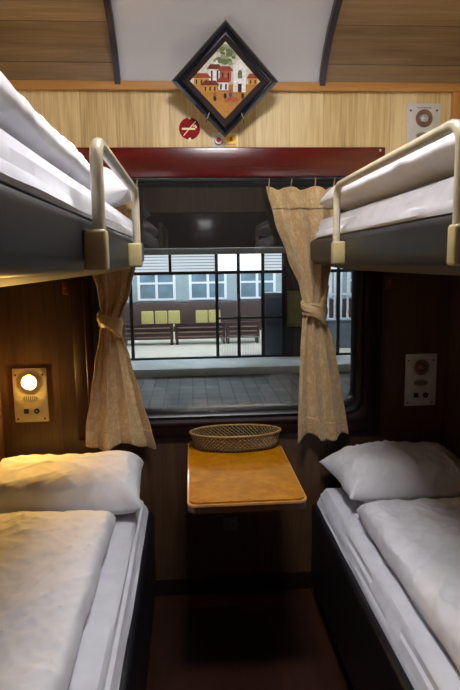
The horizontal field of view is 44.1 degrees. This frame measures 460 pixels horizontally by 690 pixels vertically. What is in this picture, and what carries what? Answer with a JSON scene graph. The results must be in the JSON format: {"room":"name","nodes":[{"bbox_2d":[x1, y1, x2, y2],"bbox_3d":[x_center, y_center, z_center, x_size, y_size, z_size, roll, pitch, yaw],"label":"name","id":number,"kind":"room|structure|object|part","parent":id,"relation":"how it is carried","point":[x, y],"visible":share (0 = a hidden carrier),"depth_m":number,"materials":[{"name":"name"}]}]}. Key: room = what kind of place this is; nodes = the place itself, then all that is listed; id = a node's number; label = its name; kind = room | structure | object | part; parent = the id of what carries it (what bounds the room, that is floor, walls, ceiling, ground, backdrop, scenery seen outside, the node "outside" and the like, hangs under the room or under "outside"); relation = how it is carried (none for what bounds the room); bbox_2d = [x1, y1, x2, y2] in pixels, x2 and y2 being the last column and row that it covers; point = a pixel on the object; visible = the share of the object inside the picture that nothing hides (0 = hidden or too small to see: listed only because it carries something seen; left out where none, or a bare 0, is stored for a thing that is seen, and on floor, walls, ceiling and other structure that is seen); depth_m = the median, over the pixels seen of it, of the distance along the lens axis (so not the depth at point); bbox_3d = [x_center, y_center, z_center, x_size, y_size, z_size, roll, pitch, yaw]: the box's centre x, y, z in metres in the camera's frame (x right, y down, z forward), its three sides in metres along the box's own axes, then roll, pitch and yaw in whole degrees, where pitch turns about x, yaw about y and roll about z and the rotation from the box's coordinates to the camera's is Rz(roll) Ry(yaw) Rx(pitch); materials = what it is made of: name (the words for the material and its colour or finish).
{"room":"train carriage","nodes":[
{"label":"train carriage","id":0,"kind":"room"},
{"bbox_2d":[0,392,4,461],"bbox_3d":[-0.867,0.038,0.897,0.050,2.560,2.750,-1,8,-4],"label":"wall","id":1,"kind":"structure","parent":0,"point":[2,447],"depth_m":2.31,"materials":[{"name":"brown wood"}]},
{"bbox_2d":[0,138,143,286],"bbox_3d":[-0.547,-0.257,1.232,0.643,0.253,1.850,-1,8,-4],"label":"upper berth","id":2,"kind":"object","parent":1,"relation":"attached to","point":[40,241],"visible":1,"depth_m":0.84,"materials":[{"name":"grey plastic"}]},
{"bbox_2d":[0,128,132,237],"bbox_3d":[-0.569,-0.293,1.225,0.596,0.077,1.810,-1,8,-4],"label":"mattress","id":3,"kind":"object","parent":2,"relation":"on","point":[22,170],"visible":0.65,"depth_m":0.77,"materials":[{"name":"white fabric"}]},
{"bbox_2d":[0,71,90,190],"bbox_3d":[-0.559,-0.340,0.885,0.574,0.102,1.156,-1,8,-4],"label":"duvet","id":4,"kind":"object","parent":3,"relation":"on","point":[18,118],"visible":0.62,"depth_m":0.84,"materials":[{"name":"white fabric"}]},
{"bbox_2d":[89,164,130,207],"bbox_3d":[-0.616,-0.530,1.919,0.582,0.174,0.363,-1,8,-4],"label":"pillow","id":5,"kind":"object","parent":3,"relation":"on","point":[116,194],"visible":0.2,"depth_m":1.78,"materials":[{"name":"white fabric"}]},
{"bbox_3d":[-0.241,-0.286,1.269,0.021,0.216,0.702,-1,8,-4],"label":"guard rail","id":6,"kind":"part","parent":2,"relation":"part of","materials":[{"name":"beige metal"}]},
{"bbox_2d":[0,90,451,578],"bbox_3d":[-0.005,0.010,2.383,1.970,2.160,0.070,-1,8,-4],"label":"wall","id":7,"kind":"structure","parent":0,"point":[36,318],"depth_m":2.34,"materials":[{"name":"brown wood"}]},
{"bbox_2d":[12,368,48,421],"bbox_3d":[-0.812,0.206,2.307,0.136,0.224,0.024,-1,8,-4],"label":"panel","id":8,"kind":"object","parent":7,"relation":"attached to","point":[30,392],"visible":1,"depth_m":2.31,"materials":[{"name":"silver plastic"}]},
{"bbox_2d":[21,374,37,390],"bbox_3d":[-0.813,0.151,2.301,0.068,0.068,0.009,-1,8,-4],"label":"lamp","id":9,"kind":"object","parent":8,"relation":"attached to","point":[29,382],"depth_m":2.30,"materials":[{"name":"white glass"}]},
{"bbox_2d":[23,395,38,401],"bbox_3d":[-0.812,0.217,2.313,0.064,0.028,0.003,-1,8,-4],"label":"speaker grille","id":10,"kind":"object","parent":8,"relation":"attached to","point":[26,398],"depth_m":2.31,"materials":[{"name":"beige plastic"}]},
{"bbox_2d":[62,282,68,294],"bbox_3d":[-0.655,-0.223,2.248,0.024,0.050,0.038,-1,8,-4],"label":"wall hook","id":11,"kind":"object","parent":7,"relation":"attached to","point":[65,290],"visible":1,"depth_m":2.26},
{"bbox_2d":[179,116,199,140],"bbox_3d":[-0.157,-0.843,2.210,0.082,0.092,0.004,-1,8,-4],"label":"no smoking sign","id":12,"kind":"object","parent":7,"relation":"attached to","point":[189,128],"visible":1,"depth_m":2.21,"materials":[{"name":"red plastic"}]},
{"bbox_2d":[172,16,277,136],"bbox_3d":[-0.019,-0.980,2.091,0.379,0.392,0.149,1,9,15],"label":"picture frame","id":13,"kind":"object","parent":7,"relation":"attached to","point":[224,79],"visible":1,"depth_m":2.09,"materials":[{"name":"black paint"}]},
{"bbox_2d":[190,41,259,117],"bbox_3d":[-0.018,-0.974,2.096,0.259,0.244,0.089,-1,8,-4],"label":"picture","id":14,"kind":"object","parent":13,"relation":"attached to","point":[225,75],"depth_m":2.09,"materials":[{"name":"multicoloured paper"}]},
{"bbox_2d":[212,133,237,146],"bbox_3d":[-0.019,-0.801,2.221,0.102,0.058,0.014,-1,8,-4],"label":"button","id":15,"kind":"object","parent":7,"relation":"attached to","point":[218,140],"visible":0.9,"depth_m":2.22,"materials":[{"name":"white plastic"}]},
{"bbox_2d":[70,270,382,440],"bbox_3d":[-0.004,-0.181,2.327,1.264,1.125,0.086,-1,8,-4],"label":"window","id":16,"kind":"structure","parent":7,"relation":"in","point":[362,403],"depth_m":2.35,"materials":[{"name":"black rubber"}]},
{"bbox_2d":[223,517,236,530],"bbox_3d":[0.002,0.773,2.452,0.060,0.060,0.014,-1,8,-4],"label":"wall socket","id":17,"kind":"object","parent":7,"relation":"attached to","point":[230,523],"visible":1,"depth_m":2.45,"materials":[{"name":"metal"}]},
{"bbox_2d":[76,147,384,182],"bbox_3d":[-0.008,-0.695,2.204,1.224,0.128,0.076,-1,8,-4],"label":"pelmet","id":18,"kind":"object","parent":7,"relation":"in","point":[138,162],"depth_m":2.18,"materials":[{"name":"red wood"}]},
{"bbox_2d":[86,179,155,450],"bbox_3d":[-0.461,-0.104,2.239,0.308,1.070,0.079,-1,8,-4],"label":"curtain","id":19,"kind":"object","parent":18,"relation":"hanging from","point":[117,415],"visible":0.67,"depth_m":2.27,"materials":[{"name":"beige fabric"}]},
{"bbox_3d":[-0.006,-0.637,2.200,1.200,0.013,0.014,-1,8,-4],"label":"curtain rail","id":20,"kind":"part","parent":18,"relation":"part of","materials":[{"name":"metal"}]},
{"bbox_2d":[266,178,348,442],"bbox_3d":[0.316,-0.125,2.291,0.338,1.066,0.079,-1,8,-4],"label":"curtain","id":21,"kind":"object","parent":18,"relation":"hanging from","point":[298,214],"visible":0.92,"depth_m":2.29,"materials":[{"name":"beige fabric"}]},
{"bbox_2d":[9,80,459,92],"bbox_3d":[-0.016,-0.997,2.189,1.870,0.033,0.022,-1,8,-4],"label":"trim","id":22,"kind":"structure","parent":7,"relation":"attached to","point":[51,85],"depth_m":2.19,"materials":[{"name":"orange wood"}]},
{"bbox_2d":[155,571,313,595],"bbox_3d":[0.013,1.046,2.492,1.870,0.078,0.014,-1,8,-4],"label":"baseboard","id":23,"kind":"structure","parent":7,"relation":"attached to","point":[295,579],"depth_m":2.48,"materials":[{"name":"black wood"}]},
{"bbox_2d":[187,441,306,513],"bbox_3d":[0.035,0.557,2.099,0.378,0.240,0.652,-1,8,-4],"label":"folding table","id":24,"kind":"object","parent":7,"relation":"attached to","point":[263,480],"visible":0.84,"depth_m":1.91,"materials":[{"name":"orange laminate"}]},
{"bbox_2d":[189,424,280,452],"bbox_3d":[0.022,0.373,2.277,0.376,0.070,0.190,-1,8,-4],"label":"woven basket","id":25,"kind":"object","parent":24,"relation":"on","point":[233,443],"visible":1,"depth_m":2.23,"materials":[{"name":"brown wicker"}]},
{"bbox_2d":[319,0,342,85],"bbox_3d":[0.450,-1.019,0.847,0.022,0.418,2.771,-1,8,-4],"label":"trim","id":26,"kind":"structure","parent":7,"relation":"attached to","point":[337,4],"depth_m":2.08,"materials":[{"name":"plastic"}]},
{"bbox_2d":[385,277,391,288],"bbox_3d":[0.655,-0.255,2.336,0.024,0.050,0.038,-1,8,-4],"label":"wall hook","id":27,"kind":"object","parent":7,"relation":"attached to","point":[387,279],"visible":1,"depth_m":2.35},
{"bbox_2d":[404,354,436,405],"bbox_3d":[0.814,0.150,2.414,0.136,0.224,0.024,-1,8,-4],"label":"panel","id":28,"kind":"object","parent":7,"relation":"attached to","point":[420,369],"visible":1,"depth_m":2.42,"materials":[{"name":"metal"}]},
{"bbox_2d":[414,379,427,385],"bbox_3d":[0.813,0.161,2.420,0.064,0.028,0.003,-1,8,-4],"label":"speaker grille","id":29,"kind":"object","parent":28,"relation":"attached to","point":[417,382],"depth_m":2.42,"materials":[{"name":"black plastic"}]},
{"bbox_2d":[413,359,428,374],"bbox_3d":[0.813,0.095,2.408,0.068,0.068,0.009,-1,8,-4],"label":"lamp","id":30,"kind":"object","parent":28,"relation":"attached to","point":[420,366],"depth_m":2.41,"materials":[{"name":"red plastic"}]},
{"bbox_2d":[406,104,440,143],"bbox_3d":[0.774,-0.848,2.266,0.136,0.224,0.024,-1,8,-4],"label":"panel","id":31,"kind":"object","parent":7,"relation":"attached to","point":[421,118],"visible":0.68,"depth_m":2.26,"materials":[{"name":"metal"}]},
{"bbox_2d":[416,132,426,137],"bbox_3d":[0.774,-0.837,2.272,0.064,0.028,0.003,-1,8,-4],"label":"speaker grille","id":32,"kind":"object","parent":31,"relation":"attached to","point":[418,134],"depth_m":2.27,"materials":[{"name":"black plastic"}]},
{"bbox_2d":[416,109,432,126],"bbox_3d":[0.773,-0.903,2.260,0.068,0.068,0.009,-1,8,-4],"label":"lamp","id":33,"kind":"object","parent":31,"relation":"attached to","point":[424,117],"depth_m":2.26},
{"bbox_2d":[450,92,459,119],"bbox_3d":[0.903,-0.727,2.294,0.036,0.558,0.020,-1,8,-4],"label":"trim","id":34,"kind":"structure","parent":7,"relation":"attached to","point":[455,96],"depth_m":2.25,"materials":[{"name":"orange wood"}]},
{"bbox_2d":[0,0,459,82],"bbox_3d":[0.075,-1.017,0.824,1.970,0.418,2.777,-1,8,-4],"label":"ceiling","id":35,"kind":"structure","parent":0,"point":[156,39],"depth_m":2.07,"materials":[{"name":"brown wood"}]},
{"bbox_2d":[103,0,120,83],"bbox_3d":[-0.334,-1.000,0.795,0.022,0.418,2.771,-1,8,-4],"label":"trim","id":36,"kind":"structure","parent":35,"relation":"attached to","point":[107,3],"depth_m":2.03,"materials":[{"name":"plastic"}]},
{"bbox_2d":[146,588,352,689],"bbox_3d":[0.110,1.311,1.152,1.970,0.060,2.750,-1,8,-4],"label":"floor","id":37,"kind":"structure","parent":0,"point":[283,639],"depth_m":2.16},
{"bbox_2d":[119,511,155,689],"bbox_3d":[-0.546,1.032,1.425,0.604,0.432,1.860,-1,8,-4],"label":"lower berth","id":38,"kind":"object","parent":37,"relation":"on","point":[136,657],"visible":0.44,"depth_m":1.78,"materials":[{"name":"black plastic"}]},
{"bbox_2d":[68,499,147,689],"bbox_3d":[-0.559,0.780,1.407,0.588,0.071,1.860,-1,8,-4],"label":"mattress","id":39,"kind":"object","parent":38,"relation":"on","point":[98,665],"visible":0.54,"depth_m":1.56,"materials":[{"name":"white fabric"}]},
{"bbox_2d":[0,510,115,689],"bbox_3d":[-0.598,0.711,1.247,0.499,0.104,1.574,-1,8,-4],"label":"duvet","id":40,"kind":"object","parent":39,"relation":"on","point":[51,561],"visible":1,"depth_m":1.49,"materials":[{"name":"white fabric"}]},
{"bbox_2d":[0,450,143,514],"bbox_3d":[-0.621,0.522,2.151,0.588,0.183,0.274,-1,8,-4],"label":"pillow","id":41,"kind":"object","parent":39,"relation":"on","point":[110,481],"visible":0.88,"depth_m":2.06,"materials":[{"name":"white fabric"}]},
{"bbox_2d":[311,504,413,689],"bbox_3d":[0.709,1.002,1.509,0.604,0.432,1.860,-1,8,-4],"label":"lower berth","id":42,"kind":"object","parent":37,"relation":"on","point":[370,662],"visible":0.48,"depth_m":1.81,"materials":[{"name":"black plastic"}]},
{"bbox_2d":[317,488,459,689],"bbox_3d":[0.713,0.749,1.493,0.585,0.071,1.860,-1,8,-4],"label":"mattress","id":43,"kind":"object","parent":42,"relation":"on","point":[426,663],"visible":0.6,"depth_m":1.60,"materials":[{"name":"white fabric"}]},
{"bbox_2d":[319,440,459,501],"bbox_3d":[0.679,0.490,2.247,0.586,0.198,0.342,-1,8,-4],"label":"pillow","id":44,"kind":"object","parent":43,"relation":"on","point":[377,470],"visible":0.88,"depth_m":2.13,"materials":[{"name":"white fabric"}]},
{"bbox_2d":[356,497,459,671],"bbox_3d":[0.759,0.683,1.327,0.524,0.102,1.552,-1,8,-4],"label":"duvet","id":45,"kind":"object","parent":43,"relation":"on","point":[419,539],"visible":1,"depth_m":1.67,"materials":[{"name":"white fabric"}]},
{"bbox_2d":[445,275,459,458],"bbox_3d":[1.048,-0.008,1.026,0.050,2.560,2.750,-1,8,-4],"label":"wall","id":46,"kind":"structure","parent":0,"point":[452,430],"depth_m":2.37,"materials":[{"name":"brown wood"}]},
{"bbox_2d":[310,119,459,275],"bbox_3d":[0.665,-0.296,1.312,0.658,0.273,1.850,-1,8,-4],"label":"upper berth","id":47,"kind":"object","parent":46,"relation":"attached to","point":[431,245],"visible":1,"depth_m":1.27,"materials":[{"name":"grey plastic"}]},
{"bbox_2d":[316,176,453,238],"bbox_3d":[0.686,-0.324,1.309,0.611,0.078,1.810,-1,8,-4],"label":"mattress","id":48,"kind":"object","parent":47,"relation":"on","point":[435,199],"visible":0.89,"depth_m":1.31,"materials":[{"name":"white fabric"}]},
{"bbox_2d":[319,133,454,209],"bbox_3d":[0.683,-0.431,1.296,0.621,0.129,1.821,-1,8,-4],"label":"duvet","id":49,"kind":"object","parent":48,"relation":"on","point":[434,162],"visible":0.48,"depth_m":1.31,"materials":[{"name":"white fabric"}]},
{"bbox_3d":[0.348,-0.311,1.317,0.021,0.236,0.814,-1,8,-4],"label":"guard rail","id":50,"kind":"part","parent":47,"relation":"part of","materials":[{"name":"beige metal"}]},
{"label":"outside","id":51,"kind":"structure","parent":0,"visible":0},
{"bbox_2d":[126,330,350,357],"bbox_3d":[0.936,-0.176,15.810,28.000,0.005,5.500,-1,8,-4],"label":"floor","id":52,"kind":"structure","parent":51,"point":[186,347],"depth_m":14.23,"materials":[{"name":"concrete"}]},
{"bbox_2d":[122,323,173,344],"bbox_3d":[-2.148,-0.295,14.963,1.320,0.565,0.505,-1,8,-4],"label":"slatted bench","id":53,"kind":"object","parent":52,"relation":"on","point":[141,331],"visible":0.94,"depth_m":14.73,"materials":[{"name":"brown wood"}]},
{"bbox_2d":[168,310,179,326],"bbox_3d":[-1.587,-0.601,16.197,0.360,0.795,0.420,-1,8,-4],"label":"chair","id":54,"kind":"object","parent":52,"relation":"on","point":[173,316],"visible":0.57,"depth_m":15.96,"materials":[{"name":"plastic"}]},
{"bbox_2d":[175,322,225,344],"bbox_3d":[-0.791,-0.328,15.055,1.320,0.565,0.505,-1,8,-4],"label":"slatted bench","id":55,"kind":"object","parent":52,"relation":"on","point":[182,330],"visible":0.97,"depth_m":14.81,"materials":[{"name":"brown wood"}]},
{"bbox_2d":[219,337,237,355],"bbox_3d":[-0.035,0.032,12.843,0.408,0.418,0.011,-1,8,-4],"label":"floor vent","id":56,"kind":"object","parent":52,"relation":"in","point":[235,346],"depth_m":12.84,"materials":[{"name":"metal"}]},
{"bbox_2d":[121,298,350,331],"bbox_3d":[0.277,-0.935,17.881,16.800,0.915,0.300,-1,8,-4],"label":"wall","id":57,"kind":"structure","parent":52,"relation":"on","point":[187,309],"depth_m":17.64,"materials":[{"name":"brown brick"}]},
{"bbox_2d":[141,311,153,323],"bbox_3d":[-2.325,-0.583,16.147,0.360,0.795,0.420,-1,8,-4],"label":"wall panel","id":58,"kind":"object","parent":57,"relation":"attached to","point":[147,317],"visible":0.57,"depth_m":15.91,"materials":[{"name":"plastic"}]},
{"bbox_2d":[155,311,166,323],"bbox_3d":[-1.946,-0.592,16.173,0.360,0.795,0.420,-1,8,-4],"label":"wall panel","id":59,"kind":"object","parent":57,"relation":"attached to","point":[160,316],"visible":0.54,"depth_m":15.94,"materials":[{"name":"plastic"}]},
{"bbox_2d":[196,310,207,322],"bbox_3d":[-0.809,-0.620,16.249,0.360,0.795,0.420,-1,8,-4],"label":"wall panel","id":60,"kind":"object","parent":57,"relation":"attached to","point":[201,315],"visible":0.6,"depth_m":16.01,"materials":[{"name":"plastic"}]},
{"bbox_2d":[208,310,220,322],"bbox_3d":[-0.450,-0.628,16.274,0.360,0.795,0.420,-1,8,-4],"label":"wall panel","id":61,"kind":"object","parent":57,"relation":"attached to","point":[211,313],"visible":0.49,"depth_m":16.03,"materials":[{"name":"plastic"}]},
{"bbox_2d":[225,321,259,343],"bbox_3d":[0.326,-0.355,15.130,0.880,0.565,0.505,-1,8,-4],"label":"slatted bench","id":62,"kind":"object","parent":52,"relation":"on","point":[248,329],"visible":0.92,"depth_m":14.89,"materials":[{"name":"brown wood"}]},
{"bbox_2d":[243,336,260,354],"bbox_3d":[0.500,0.013,12.878,0.388,0.418,0.011,-1,8,-4],"label":"floor vent","id":63,"kind":"object","parent":52,"relation":"in","point":[251,336],"depth_m":12.87,"materials":[{"name":"metal"}]},
{"bbox_2d":[265,291,281,354],"bbox_3d":[0.980,-0.513,13.175,0.430,1.425,0.510,-1,8,-4],"label":"vending machine","id":64,"kind":"object","parent":52,"relation":"on","point":[273,326],"visible":0.64,"depth_m":12.93,"materials":[{"name":"metal"}]},
{"bbox_3d":[0.993,-0.766,12.887,0.350,0.620,0.012,-1,8,-4],"label":"panel","id":65,"kind":"part","parent":64,"relation":"part of","materials":[{"name":"metal"}]},
{"bbox_2d":[326,317,350,347],"bbox_3d":[2.656,-0.300,14.040,0.880,0.705,0.480,-1,8,-4],"label":"planter box","id":66,"kind":"object","parent":52,"relation":"on","point":[345,323],"visible":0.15,"depth_m":13.84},
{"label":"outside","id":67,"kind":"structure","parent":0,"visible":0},
{"bbox_2d":[136,372,349,407],"bbox_3d":[1.181,0.550,12.438,28.000,0.140,16.400,-1,8,-4],"label":"platform","id":68,"kind":"object","parent":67,"point":[182,391],"depth_m":10.29,"materials":[{"name":"grey tile"}]},
{"bbox_2d":[131,355,349,377],"bbox_3d":[0.988,0.010,15.106,28.000,0.160,6.950,-1,8,-4],"label":"step","id":69,"kind":"structure","parent":68,"relation":"on","point":[252,365],"depth_m":11.74,"materials":[{"name":"concrete"}]},
{"bbox_2d":[129,253,284,360],"bbox_3d":[-1.363,-0.818,12.504,5.200,2.300,0.080,-1,8,-4],"label":"glazed front","id":70,"kind":"object","parent":69,"relation":"on","point":[216,264],"visible":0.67,"depth_m":12.47,"materials":[{"name":"metal"}]},
{"bbox_3d":[-2.161,-0.798,12.450,0.070,2.300,0.080,-1,8,-4],"label":"post","id":71,"kind":"part","parent":70,"relation":"part of","materials":[{"name":"metal"}]},
{"bbox_2d":[135,255,168,271],"bbox_3d":[-1.741,-1.769,12.338,0.808,0.359,0.010,-1,8,-4],"label":"window blind","id":72,"kind":"object","parent":70,"relation":"on","point":[152,263],"depth_m":12.34,"materials":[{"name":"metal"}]},
{"bbox_2d":[171,254,214,271],"bbox_3d":[-0.804,-1.792,12.402,0.948,0.359,0.010,-1,8,-4],"label":"window blind","id":73,"kind":"object","parent":70,"relation":"on","point":[205,262],"depth_m":12.40,"materials":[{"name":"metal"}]},
{"bbox_3d":[-1.347,0.298,12.668,5.200,0.045,0.070,-1,8,-4],"label":"rail","id":74,"kind":"part","parent":70,"relation":"part of","materials":[{"name":"metal"}]},
{"bbox_3d":[-0.286,-0.844,12.576,0.070,2.300,0.080,-1,8,-4],"label":"post","id":75,"kind":"part","parent":70,"relation":"part of","materials":[{"name":"metal"}]},
{"bbox_2d":[218,254,236,270],"bbox_3d":[-0.061,-1.810,12.452,0.418,0.359,0.010,-1,8,-4],"label":"light","id":76,"kind":"object","parent":70,"relation":"on","point":[226,262],"depth_m":12.45,"materials":[{"name":"white"}]},
{"bbox_3d":[0.193,-0.856,12.609,0.070,2.300,0.080,-1,8,-4],"label":"post","id":77,"kind":"part","parent":70,"relation":"part of","materials":[{"name":"metal"}]},
{"bbox_2d":[240,254,260,270],"bbox_3d":[0.448,-1.822,12.486,0.478,0.359,0.010,-1,8,-4],"label":"light","id":78,"kind":"object","parent":70,"relation":"on","point":[248,262],"depth_m":12.48,"materials":[{"name":"white"}]},
{"bbox_3d":[0.456,-0.610,12.663,1.480,0.050,0.060,-1,8,-4],"label":"rail","id":79,"kind":"part","parent":70,"relation":"part of","materials":[{"name":"metal"}]},
{"bbox_3d":[0.731,-0.869,12.645,0.070,2.300,0.080,-1,8,-4],"label":"post","id":80,"kind":"part","parent":70,"relation":"part of","materials":[{"name":"metal"}]},
{"bbox_2d":[264,253,281,269],"bbox_3d":[0.947,-1.834,12.520,0.398,0.359,0.010,-1,8,-4],"label":"window blind","id":81,"kind":"object","parent":70,"relation":"on","point":[271,261],"depth_m":12.51,"materials":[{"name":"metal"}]},
{"bbox_3d":[1.190,-0.880,12.676,0.070,2.300,0.080,-1,8,-4],"label":"post","id":82,"kind":"part","parent":70,"relation":"part of","materials":[{"name":"metal"}]},
{"bbox_2d":[330,267,351,354],"bbox_3d":[3.232,-0.929,12.813,2.985,2.300,0.080,-1,8,-4],"label":"glazed front","id":83,"kind":"object","parent":69,"relation":"on","point":[333,269],"visible":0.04,"depth_m":12.73,"materials":[{"name":"metal"}]},
{"bbox_3d":[2.427,-0.910,12.759,0.070,2.300,0.080,-1,8,-4],"label":"post","id":84,"kind":"part","parent":83,"relation":"part of","materials":[{"name":"metal"}]},
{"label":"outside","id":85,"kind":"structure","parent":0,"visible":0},
{"bbox_2d":[127,247,350,302],"bbox_3d":[0.429,-2.051,15.222,17.200,3.900,5.550,-1,8,-4],"label":"wall","id":86,"kind":"structure","parent":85,"point":[182,281],"depth_m":17.84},
{"bbox_2d":[137,275,175,300],"bbox_3d":[-2.289,-1.848,17.688,1.180,0.920,0.060,-1,8,-4],"label":"window","id":87,"kind":"structure","parent":86,"relation":"in","point":[149,287],"depth_m":17.69,"materials":[{"name":"glass"}]},
{"bbox_2d":[189,274,226,299],"bbox_3d":[-0.693,-1.887,17.795,1.180,0.920,0.060,-1,8,-4],"label":"window","id":88,"kind":"structure","parent":86,"relation":"in","point":[201,286],"depth_m":17.80,"materials":[{"name":"glass"}]},
{"bbox_2d":[240,270,275,298],"bbox_3d":[0.853,-1.924,17.899,1.180,0.920,0.060,-1,8,-4],"label":"window","id":89,"kind":"structure","parent":86,"relation":"in","point":[250,284],"depth_m":17.90,"materials":[{"name":"glass"}]},
{"bbox_2d":[329,272,331,296],"bbox_3d":[2.648,-1.968,18.020,1.180,0.920,0.060,-1,8,-4],"label":"window","id":90,"kind":"structure","parent":86,"relation":"in","point":[330,277],"depth_m":18.04,"materials":[{"name":"glass"}]},
{"bbox_2d":[327,272,350,317],"bbox_3d":[3.274,-1.240,14.569,2.650,2.395,0.060,-1,8,-4],"label":"window frame","id":91,"kind":"structure","parent":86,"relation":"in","point":[341,283],"depth_m":14.52,"materials":[{"name":"white"}]},
{"bbox_2d":[349,272,351,296],"bbox_3d":[4.344,-2.009,18.135,1.180,0.920,0.060,-1,8,-4],"label":"window","id":92,"kind":"structure","parent":86,"relation":"in","point":[350,273],"depth_m":18.08,"materials":[{"name":"glass"}]},
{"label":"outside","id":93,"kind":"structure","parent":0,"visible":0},
{"bbox_2d":[134,182,348,356],"bbox_3d":[1.111,-2.166,12.493,28.000,4.900,0.140,-1,8,-4],"label":"wall","id":94,"kind":"structure","parent":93,"point":[223,214],"depth_m":12.23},
{"bbox_2d":[144,247,285,254],"bbox_3d":[1.119,-2.069,12.417,28.000,0.130,0.120,-1,8,-4],"label":"window rail","id":95,"kind":"object","parent":94,"relation":"attached to","point":[269,250],"visible":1,"depth_m":12.26,"materials":[{"name":"grey metal"}]},
{"bbox_2d":[287,291,302,326],"bbox_3d":[1.451,-0.805,12.621,0.370,0.800,0.046,-1,8,-4],"label":"notice board","id":96,"kind":"object","parent":94,"relation":"attached to","point":[294,310],"visible":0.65,"depth_m":12.60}
]}

